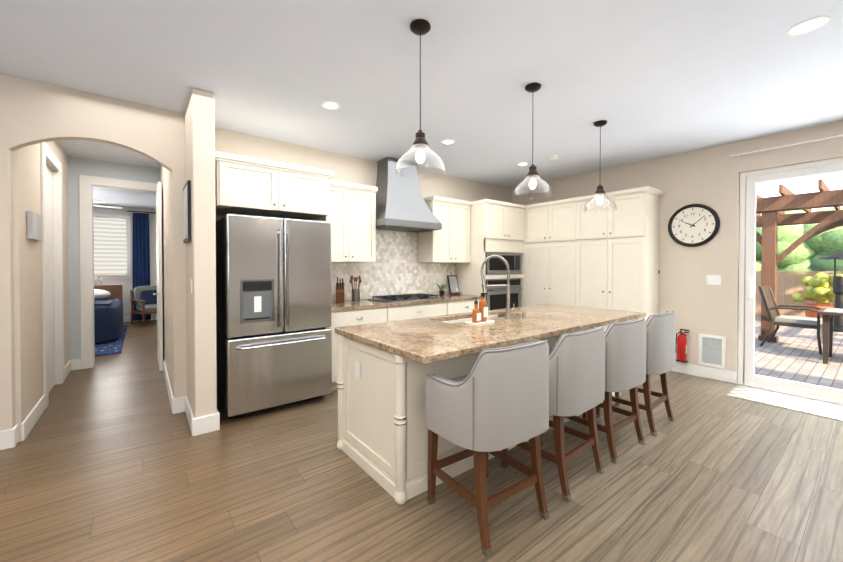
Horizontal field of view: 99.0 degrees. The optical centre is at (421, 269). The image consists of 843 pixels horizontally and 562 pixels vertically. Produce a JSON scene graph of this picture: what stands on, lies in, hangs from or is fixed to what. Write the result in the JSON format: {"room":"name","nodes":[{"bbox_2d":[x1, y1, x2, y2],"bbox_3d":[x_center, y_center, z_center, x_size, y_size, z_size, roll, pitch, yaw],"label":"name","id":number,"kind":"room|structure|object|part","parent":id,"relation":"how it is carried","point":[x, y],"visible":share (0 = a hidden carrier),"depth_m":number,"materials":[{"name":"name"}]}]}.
{"room":"kitchen","nodes":[
{"label":"kitchen","id":0,"kind":"room"},
{"bbox_2d":[12,141,69,441],"bbox_3d":[-3.952,-0.071,3.757,0.120,2.800,2.530,-1,1,-38],"label":"wall","id":1,"kind":"structure","parent":0,"point":[27,252],"depth_m":3.05,"materials":[{"name":"paint"}]},
{"bbox_2d":[27,211,41,240],"bbox_3d":[-3.381,-0.379,3.146,0.030,0.230,0.390,-1,1,-38],"label":"box","id":2,"kind":"object","parent":1,"relation":"attached to","point":[34,225],"visible":0.98,"depth_m":3.07,"materials":[{"name":"white plastic"}]},
{"bbox_2d":[46,165,54,391],"bbox_3d":[-3.990,0.098,3.799,0.040,2.450,0.800,-1,1,-38],"label":"hall door","id":3,"kind":"structure","parent":1,"relation":"in","point":[50,281],"depth_m":3.97,"materials":[{"name":"white wood"}]},
{"bbox_2d":[40,142,64,407],"bbox_3d":[-3.936,0.043,3.840,0.035,2.578,1.040,-1,1,-38],"label":"door frame","id":4,"kind":"structure","parent":1,"relation":"attached to","point":[45,152],"depth_m":4.13,"materials":[{"name":"white wood"}]},
{"bbox_2d":[0,314,736,449],"bbox_3d":[-1.717,1.264,3.352,9.518,0.140,15.308,-1,1,-38],"label":"baseboard","id":5,"kind":"structure","parent":1,"relation":"attached to","point":[9,438],"depth_m":3.33,"materials":[{"name":"white wood"}]},
{"bbox_2d":[0,73,186,430],"bbox_3d":[-3.979,-0.051,2.075,4.390,2.800,0.090,-1,1,-38],"label":"wall","id":6,"kind":"structure","parent":0,"point":[32,112],"depth_m":2.92,"materials":[{"name":"paint"}]},
{"bbox_2d":[67,156,159,366],"bbox_3d":[-4.306,-0.086,5.009,1.100,2.800,0.120,-1,1,-38],"label":"wall","id":7,"kind":"structure","parent":0,"point":[77,167],"depth_m":4.75,"materials":[{"name":"grey paint"}]},
{"bbox_2d":[79,175,156,368],"bbox_3d":[-4.209,0.028,5.073,0.870,2.578,0.140,-1,1,-38],"label":"door frame","id":8,"kind":"structure","parent":7,"relation":"attached to","point":[87,184],"depth_m":4.80,"materials":[{"name":"white wood"}]},
{"bbox_2d":[93,204,156,315],"bbox_3d":[-7.594,-0.128,8.532,4.560,2.800,0.120,-1,1,-38],"label":"wall","id":9,"kind":"structure","parent":0,"point":[127,284],"depth_m":8.81,"materials":[{"name":"grey paint"}]},
{"bbox_2d":[93,213,131,278],"bbox_3d":[-7.774,-0.546,8.278,1.740,1.533,0.053,-1,1,-38],"label":"bedroom window","id":10,"kind":"structure","parent":9,"relation":"in","point":[112,245],"depth_m":8.60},
{"bbox_2d":[127,210,154,320],"bbox_3d":[-6.815,-0.098,8.899,0.700,2.672,0.075,-1,1,-38],"label":"curtain","id":11,"kind":"object","parent":9,"relation":"hanging from","point":[141,258],"visible":0.88,"depth_m":8.83,"materials":[{"name":"blue fabric"}]},
{"bbox_2d":[160,165,172,392],"bbox_3d":[-3.084,-0.079,4.433,0.120,2.800,2.530,-1,1,-38],"label":"wall","id":12,"kind":"structure","parent":0,"point":[166,189],"depth_m":4.04,"materials":[{"name":"paint"}]},
{"bbox_2d":[153,182,162,370],"bbox_3d":[-3.638,0.085,4.944,0.092,2.440,0.795,-1,1,-38],"label":"bedroom door","id":13,"kind":"structure","parent":12,"relation":"in","point":[158,211],"depth_m":4.66,"materials":[{"name":"white wood"}]},
{"bbox_2d":[185,88,216,417],"bbox_3d":[-2.034,-0.066,3.280,0.160,2.800,0.860,-1,1,-38],"label":"wall","id":14,"kind":"structure","parent":0,"point":[201,351],"depth_m":2.95,"materials":[{"name":"paint"}]},
{"bbox_2d":[183,180,190,242],"bbox_3d":[-2.053,-0.494,3.146,0.024,0.500,0.420,-1,1,-38],"label":"picture frame","id":15,"kind":"object","parent":14,"relation":"attached to","point":[187,213],"visible":1,"depth_m":3.01,"materials":[{"name":"wood"}]},
{"bbox_2d":[215,128,511,301],"bbox_3d":[-0.378,-0.088,5.190,5.120,2.800,0.120,-1,1,-38],"label":"wall","id":16,"kind":"structure","parent":0,"point":[351,169],"depth_m":4.61,"materials":[{"name":"paint"}]},
{"bbox_2d":[215,151,282,218],"bbox_3d":[-1.785,0.155,3.561,0.525,2.358,0.723,-1,1,-38],"label":"upper cabinet","id":17,"kind":"object","parent":16,"relation":"attached to","point":[244,185],"depth_m":3.29,"materials":[{"name":"white wood"}]},
{"bbox_2d":[335,180,350,261],"bbox_3d":[-1.125,-0.566,4.302,0.377,0.935,0.346,-1,1,-38],"label":"upper cabinet","id":18,"kind":"object","parent":16,"relation":"attached to","point":[342,189],"depth_m":4.24,"materials":[{"name":"white wood"}]},
{"bbox_2d":[351,183,377,261],"bbox_3d":[-0.827,-0.568,4.534,0.378,0.935,0.346,-1,1,-38],"label":"upper cabinet","id":19,"kind":"object","parent":16,"relation":"attached to","point":[363,197],"depth_m":4.41,"materials":[{"name":"white wood"}]},
{"bbox_2d":[331,230,454,300],"bbox_3d":[-0.414,-0.124,5.076,2.440,1.026,0.006,-1,1,-38],"label":"tile backsplash","id":20,"kind":"structure","parent":16,"relation":"attached to","point":[396,268],"depth_m":5.09,"materials":[{"name":"tile"}]},
{"bbox_2d":[376,157,441,232],"bbox_3d":[-0.251,-1.012,4.852,0.918,0.939,0.544,-1,1,-38],"label":"range hood","id":21,"kind":"object","parent":16,"relation":"attached to","point":[401,205],"visible":0.96,"depth_m":4.75,"materials":[{"name":"metal"}]},
{"bbox_2d":[418,196,454,262],"bbox_3d":[0.204,-0.578,5.337,0.377,0.935,0.346,-1,1,-38],"label":"upper cabinet","id":22,"kind":"object","parent":16,"relation":"attached to","point":[437,246],"depth_m":5.22,"materials":[{"name":"white wood"}]},
{"bbox_2d":[455,199,470,262],"bbox_3d":[0.502,-0.581,5.569,0.378,0.935,0.346,-1,1,-38],"label":"upper cabinet","id":23,"kind":"object","parent":16,"relation":"attached to","point":[462,207],"depth_m":5.46,"materials":[{"name":"white wood"}]},
{"bbox_2d":[0,320,842,561],"bbox_3d":[-1.714,1.363,3.374,9.780,0.060,15.570,-1,1,-38],"label":"floor","id":24,"kind":"structure","parent":0,"point":[110,458],"depth_m":2.20,"materials":[{"name":"brown wood"}]},
{"bbox_2d":[95,325,126,355],"bbox_3d":[-6.658,1.294,6.191,2.400,0.012,3.250,-1,1,-38],"label":"bedroom rug","id":25,"kind":"object","parent":24,"relation":"on","point":[115,346],"visible":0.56,"depth_m":6.05,"materials":[{"name":"blue fabric"}]},
{"bbox_2d":[94,284,122,343],"bbox_3d":[-6.867,0.814,6.593,2.130,0.938,2.310,-1,1,-38],"label":"bed","id":26,"kind":"object","parent":25,"relation":"on","point":[108,312],"visible":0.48,"depth_m":6.44,"materials":[{"name":"blue fabric"}]},
{"bbox_2d":[130,285,156,326],"bbox_3d":[-6.331,0.826,8.522,0.717,0.892,0.720,0,1,32],"label":"armchair","id":27,"kind":"object","parent":24,"relation":"on","point":[145,299],"visible":0.62,"depth_m":8.40,"materials":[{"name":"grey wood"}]},
{"bbox_2d":[216,213,331,418],"bbox_3d":[-1.505,0.417,3.639,0.946,1.827,0.892,-1,1,-38],"label":"fridge","id":28,"kind":"object","parent":24,"relation":"on","point":[273,312],"visible":1,"depth_m":3.30,"materials":[{"name":"metal"}]},
{"bbox_2d":[283,163,334,389],"bbox_3d":[-1.370,0.151,3.884,0.527,2.358,0.723,-1,1,-38],"label":"tall cabinet","id":29,"kind":"object","parent":24,"relation":"on","point":[308,192],"depth_m":3.66,"materials":[{"name":"white wood"}]},
{"bbox_2d":[335,299,390,388],"bbox_3d":[-0.891,0.863,4.316,0.750,0.923,0.643,-1,1,-38],"label":"base cabinet","id":30,"kind":"object","parent":24,"relation":"on","point":[348,313],"depth_m":4.09,"materials":[{"name":"white wood"}]},
{"bbox_2d":[336,277,343,302],"bbox_3d":[-0.983,0.242,4.350,0.100,0.316,0.215,0,1,-13],"label":"knife block","id":31,"kind":"object","parent":30,"relation":"on","point":[340,292],"visible":1,"depth_m":4.30,"materials":[{"name":"brown wood"}]},
{"bbox_2d":[349,275,361,301],"bbox_3d":[-0.830,0.233,4.537,0.170,0.330,0.104,-1,1,-38],"label":"utensil crock","id":32,"kind":"object","parent":30,"relation":"on","point":[355,294],"visible":1,"depth_m":4.50,"materials":[{"name":"metal"}]},
{"bbox_2d":[379,295,450,320],"bbox_3d":[-0.216,0.857,4.842,0.960,0.923,0.643,-1,1,-38],"label":"base cabinet","id":33,"kind":"object","parent":24,"relation":"on","point":[404,310],"depth_m":4.60,"materials":[{"name":"white wood"}]},
{"bbox_2d":[368,293,440,302],"bbox_3d":[-0.221,0.368,4.830,0.860,0.052,0.470,-1,1,-38],"label":"cooktop","id":34,"kind":"object","parent":33,"relation":"in","point":[400,298],"visible":1,"depth_m":4.71,"materials":[{"name":"metal"}]},
{"bbox_2d":[439,294,486,313],"bbox_3d":[0.454,0.851,5.363,0.738,0.923,0.643,-1,1,-38],"label":"base cabinet","id":35,"kind":"object","parent":24,"relation":"on","point":[459,303],"depth_m":5.11,"materials":[{"name":"white wood"}]},
{"bbox_2d":[436,283,445,295],"bbox_3d":[0.315,0.293,5.447,0.177,0.189,0.130,-1,1,-38],"label":"potted plant","id":36,"kind":"object","parent":35,"relation":"on","point":[441,291],"visible":1,"depth_m":5.41,"materials":[{"name":"green plant"}]},
{"bbox_2d":[447,275,461,293],"bbox_3d":[0.520,0.235,5.700,0.200,0.296,0.142,-1,1,-38],"label":"cookbook stand","id":37,"kind":"object","parent":35,"relation":"on","point":[453,284],"visible":1,"depth_m":5.70,"materials":[{"name":"metal"}]},
{"bbox_2d":[426,339,549,557],"bbox_3d":[0.361,0.863,2.025,0.646,0.972,0.567,-1,1,-38],"label":"stool","id":38,"kind":"object","parent":24,"relation":"on","point":[494,401],"visible":1,"depth_m":1.77,"materials":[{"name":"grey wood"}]},
{"bbox_2d":[334,304,645,504],"bbox_3d":[0.791,0.883,3.159,2.835,0.905,1.100,-1,1,-38],"label":"kitchen island","id":39,"kind":"object","parent":24,"relation":"on","point":[385,369],"visible":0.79,"depth_m":2.35,"materials":[{"name":"white wood"}]},
{"bbox_2d":[465,320,494,324],"bbox_3d":[0.479,0.426,2.948,0.224,0.014,0.124,-1,1,-38],"label":"soap tray","id":40,"kind":"object","parent":39,"relation":"on","point":[488,321],"visible":0.69,"depth_m":2.90,"materials":[{"name":"white ceramic"}]},
{"bbox_2d":[472,295,483,322],"bbox_3d":[0.436,0.322,2.907,0.079,0.209,0.066,-1,1,-38],"label":"soap bottle","id":41,"kind":"object","parent":40,"relation":"on","point":[480,314],"depth_m":2.90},
{"bbox_2d":[481,293,487,321],"bbox_3d":[0.507,0.308,2.975,0.066,0.235,0.068,-1,1,-38],"label":"soap bottle","id":42,"kind":"object","parent":40,"relation":"on","point":[483,294],"depth_m":2.95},
{"bbox_2d":[480,255,514,317],"bbox_3d":[0.708,0.144,3.311,0.220,0.569,0.261,-1,1,-38],"label":"faucet","id":43,"kind":"object","parent":39,"relation":"on","point":[484,285],"visible":1,"depth_m":3.25,"materials":[{"name":"silver metal"}]},
{"bbox_2d":[456,199,526,309],"bbox_3d":[1.133,0.127,5.880,0.970,2.358,0.648,-1,1,-38],"label":"tall cabinet","id":44,"kind":"object","parent":24,"relation":"on","point":[497,227],"depth_m":5.56,"materials":[{"name":"white wood"}]},
{"bbox_2d":[527,203,546,305],"bbox_3d":[2.013,0.127,5.897,0.478,2.358,0.443,-1,1,-38],"label":"tall cabinet","id":45,"kind":"object","parent":24,"relation":"on","point":[536,213],"depth_m":5.73,"materials":[{"name":"white wood"}]},
{"bbox_2d":[501,326,604,502],"bbox_3d":[0.871,0.858,2.421,0.643,0.972,0.564,-1,1,-38],"label":"stool","id":46,"kind":"object","parent":24,"relation":"on","point":[576,373],"visible":0.69,"depth_m":2.14,"materials":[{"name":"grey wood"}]},
{"bbox_2d":[547,198,574,305],"bbox_3d":[2.287,0.131,5.544,0.478,2.358,0.450,-1,1,-38],"label":"tall cabinet","id":47,"kind":"object","parent":24,"relation":"on","point":[570,251],"depth_m":5.40,"materials":[{"name":"white wood"}]},
{"bbox_2d":[575,193,606,308],"bbox_3d":[2.564,0.135,5.189,0.478,2.358,0.450,-1,1,-38],"label":"tall cabinet","id":48,"kind":"object","parent":24,"relation":"on","point":[591,225],"depth_m":5.05,"materials":[{"name":"white wood"}]},
{"bbox_2d":[564,318,645,464],"bbox_3d":[1.386,0.854,2.823,0.641,0.972,0.561,-1,1,-38],"label":"stool","id":49,"kind":"object","parent":24,"relation":"on","point":[625,355],"visible":0.62,"depth_m":2.54,"materials":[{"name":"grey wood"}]},
{"bbox_2d":[607,187,658,321],"bbox_3d":[2.840,0.140,4.835,0.478,2.358,0.449,-1,1,-38],"label":"tall cabinet","id":50,"kind":"object","parent":24,"relation":"on","point":[632,228],"depth_m":4.66,"materials":[{"name":"white wood"}]},
{"bbox_2d":[596,311,675,436],"bbox_3d":[1.897,0.849,3.220,0.643,0.972,0.564,-1,1,-38],"label":"stool","id":51,"kind":"object","parent":24,"relation":"on","point":[660,342],"visible":0.58,"depth_m":2.93,"materials":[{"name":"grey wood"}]},
{"bbox_2d":[726,385,842,421],"bbox_3d":[3.909,1.330,3.330,0.520,0.008,1.590,-1,1,-38],"label":"rug","id":52,"kind":"object","parent":24,"relation":"on","point":[812,407],"visible":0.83,"depth_m":3.59,"materials":[{"name":"white fabric"}]},
{"bbox_2d":[0,0,842,208],"bbox_3d":[-1.714,-1.496,3.341,9.780,0.060,15.570,-1,1,-38],"label":"ceiling","id":53,"kind":"structure","parent":0,"point":[647,80],"depth_m":2.64,"materials":[{"name":"paint"}]},
{"bbox_2d":[93,201,120,208],"bbox_3d":[-6.519,-1.332,6.799,1.333,0.349,1.274,-1,1,-38],"label":"ceiling fan","id":54,"kind":"object","parent":53,"relation":"hanging from","point":[103,206],"visible":0.12,"depth_m":7.00,"materials":[{"name":"white plastic"}]},
{"bbox_2d":[321,101,340,109],"bbox_3d":[-0.808,-1.463,3.198,0.162,0.005,0.170,-1,1,-38],"label":"recessed light","id":55,"kind":"object","parent":53,"relation":"in","point":[322,104],"depth_m":3.20,"materials":[{"name":"white plastic"}]},
{"bbox_2d":[395,19,444,178],"bbox_3d":[-0.007,-1.015,2.147,0.300,0.872,0.300,-1,1,-38],"label":"pendant light","id":56,"kind":"object","parent":53,"relation":"hanging from","point":[420,27],"visible":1,"depth_m":2.13,"materials":[{"name":"glass"}]},
{"bbox_3d":[-0.007,-0.690,2.151,0.056,0.108,0.056,-1,1,-38],"label":"bulb","id":57,"kind":"part","parent":56,"relation":"part of","materials":[{"name":"white glass"}]},
{"bbox_2d":[441,139,455,144],"bbox_3d":[0.307,-1.474,4.140,0.168,0.005,0.167,-1,1,-38],"label":"recessed light","id":58,"kind":"object","parent":53,"relation":"in","point":[442,141],"depth_m":4.12,"materials":[{"name":"white plastic"}]},
{"bbox_2d":[513,83,552,199],"bbox_3d":[0.888,-1.024,2.869,0.300,0.872,0.300,-1,1,-38],"label":"pendant light","id":59,"kind":"object","parent":53,"relation":"hanging from","point":[532,173],"visible":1,"depth_m":2.85,"materials":[{"name":"glass"}]},
{"bbox_3d":[0.888,-0.699,2.873,0.056,0.108,0.056,-1,1,-38],"label":"bulb","id":60,"kind":"part","parent":59,"relation":"part of","materials":[{"name":"white glass"}]},
{"bbox_2d":[549,155,558,159],"bbox_3d":[1.729,-1.467,4.697,0.124,0.029,0.124,-1,1,-38],"label":"smoke detector","id":61,"kind":"object","parent":53,"relation":"attached to","point":[552,157],"visible":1,"depth_m":4.66,"materials":[{"name":"white plastic"}]},
{"bbox_2d":[583,120,616,211],"bbox_3d":[1.783,-1.032,3.591,0.300,0.872,0.300,-1,1,-38],"label":"pendant light","id":62,"kind":"object","parent":53,"relation":"hanging from","point":[600,191],"visible":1,"depth_m":3.58,"materials":[{"name":"glass"}]},
{"bbox_3d":[1.783,-0.708,3.595,0.056,0.108,0.056,-1,1,-38],"label":"bulb","id":63,"kind":"part","parent":62,"relation":"part of","materials":[{"name":"white glass"}]},
{"bbox_2d":[788,16,829,34],"bbox_3d":[2.297,-1.450,2.136,0.176,0.005,0.168,-1,1,-38],"label":"recessed light","id":64,"kind":"object","parent":53,"relation":"in","point":[824,19],"depth_m":2.13,"materials":[{"name":"white plastic"}]},
{"bbox_2d":[512,121,842,382],"bbox_3d":[4.266,-0.068,3.515,0.150,2.800,8.470,-1,1,-38],"label":"wall","id":65,"kind":"structure","parent":0,"point":[688,296],"depth_m":4.42,"materials":[{"name":"paint"}]},
{"bbox_2d":[675,329,688,362],"bbox_3d":[3.301,0.953,4.550,0.112,0.412,0.140,-1,1,-38],"label":"fire extinguisher","id":66,"kind":"object","parent":65,"relation":"attached to","point":[681,342],"visible":0.96,"depth_m":4.51,"materials":[{"name":"red paint"}]},
{"bbox_2d":[668,204,719,246],"bbox_3d":[3.381,-0.555,4.486,0.042,0.536,0.536,-1,1,-38],"label":"clock","id":67,"kind":"object","parent":65,"relation":"attached to","point":[694,225],"visible":1,"depth_m":4.47,"materials":[{"name":"white plastic"}]},
{"bbox_2d":[698,334,725,368],"bbox_3d":[3.515,0.982,4.355,0.014,0.384,0.260,-1,1,-38],"label":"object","id":68,"kind":"structure","parent":65,"relation":"attached to","point":[712,350],"depth_m":4.35,"materials":[{"name":"white plastic"}]},
{"bbox_2d":[706,275,720,284],"bbox_3d":[3.522,0.122,4.338,0.011,0.120,0.140,-1,1,-38],"label":"light switch","id":69,"kind":"object","parent":65,"relation":"attached to","point":[713,279],"visible":1,"depth_m":4.33,"materials":[{"name":"white plastic"}]},
{"bbox_2d":[729,134,842,156],"bbox_3d":[4.412,-1.304,3.132,0.067,0.017,2.670,-1,1,-38],"label":"curtain rod","id":70,"kind":"object","parent":65,"relation":"attached to","point":[787,145],"visible":1,"depth_m":3.78,"materials":[{"name":"white metal"}]},
{"bbox_2d":[736,383,842,404],"bbox_3d":[4.459,1.362,3.283,0.150,0.064,2.400,-1,1,-38],"label":"door sill","id":71,"kind":"structure","parent":65,"relation":"attached to","point":[791,393],"depth_m":3.82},
{"bbox_2d":[738,157,842,402],"bbox_3d":[4.448,0.111,3.259,0.100,2.455,2.396,-1,1,-38],"label":"door frame","id":72,"kind":"structure","parent":65,"relation":"attached to","point":[747,271],"depth_m":4.10,"materials":[{"name":"white wood"}]},
{"label":"outside","id":73,"kind":"structure","parent":0,"visible":0},
{"bbox_2d":[754,316,842,389],"bbox_3d":[10.228,1.373,9.296,16.340,0.100,20.000,-1,1,-38],"label":"patio","id":74,"kind":"structure","parent":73,"point":[792,354],"depth_m":5.55,"materials":[{"name":"grey wood"}]},
{"bbox_2d":[758,286,822,354],"bbox_3d":[6.449,0.832,6.284,0.622,1.066,0.836,-1,1,-38],"label":"patio chair","id":75,"kind":"object","parent":74,"relation":"on","point":[771,307],"visible":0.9,"depth_m":6.26,"materials":[{"name":"dark metal"},{"name":"fabric"}]},
{"bbox_2d":[755,271,842,322],"bbox_3d":[7.615,0.717,5.986,8.060,1.290,18.000,-1,1,-38],"label":"fence","id":76,"kind":"object","parent":74,"relation":"on","point":[792,282],"visible":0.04,"depth_m":9.60,"materials":[{"name":"brown wood"}]},
{"bbox_2d":[756,179,842,341],"bbox_3d":[9.050,-0.109,6.510,4.240,2.930,5.680,-1,1,-38],"label":"pergola","id":77,"kind":"object","parent":74,"relation":"on","point":[772,218],"visible":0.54,"depth_m":6.76,"materials":[{"name":"brown wood"}]},
{"bbox_2d":[756,207,842,303],"bbox_3d":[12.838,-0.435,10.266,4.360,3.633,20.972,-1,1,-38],"label":"tree","id":78,"kind":"object","parent":74,"relation":"on","point":[807,255],"visible":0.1,"depth_m":10.58,"materials":[{"name":"green plant"}]},
{"bbox_2d":[792,273,842,317],"bbox_3d":[9.572,0.695,8.677,0.788,1.271,0.886,-1,1,-38],"label":"potted plant","id":79,"kind":"object","parent":74,"relation":"on","point":[818,290],"visible":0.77,"depth_m":8.55,"materials":[{"name":"green plant"}]},
{"bbox_2d":[817,308,842,363],"bbox_3d":[6.774,0.995,4.669,0.830,0.766,2.150,-1,1,-38],"label":"patio table","id":80,"kind":"object","parent":74,"relation":"on","point":[828,314],"visible":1,"depth_m":5.24,"materials":[{"name":"wood"}]},
{"bbox_2d":[819,252,842,331],"bbox_3d":[9.163,0.470,7.886,0.620,1.740,0.620,-1,1,-38],"label":"patio heater","id":81,"kind":"object","parent":74,"relation":"on","point":[838,293],"visible":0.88,"depth_m":7.84,"materials":[{"name":"black metal"}]}
]}

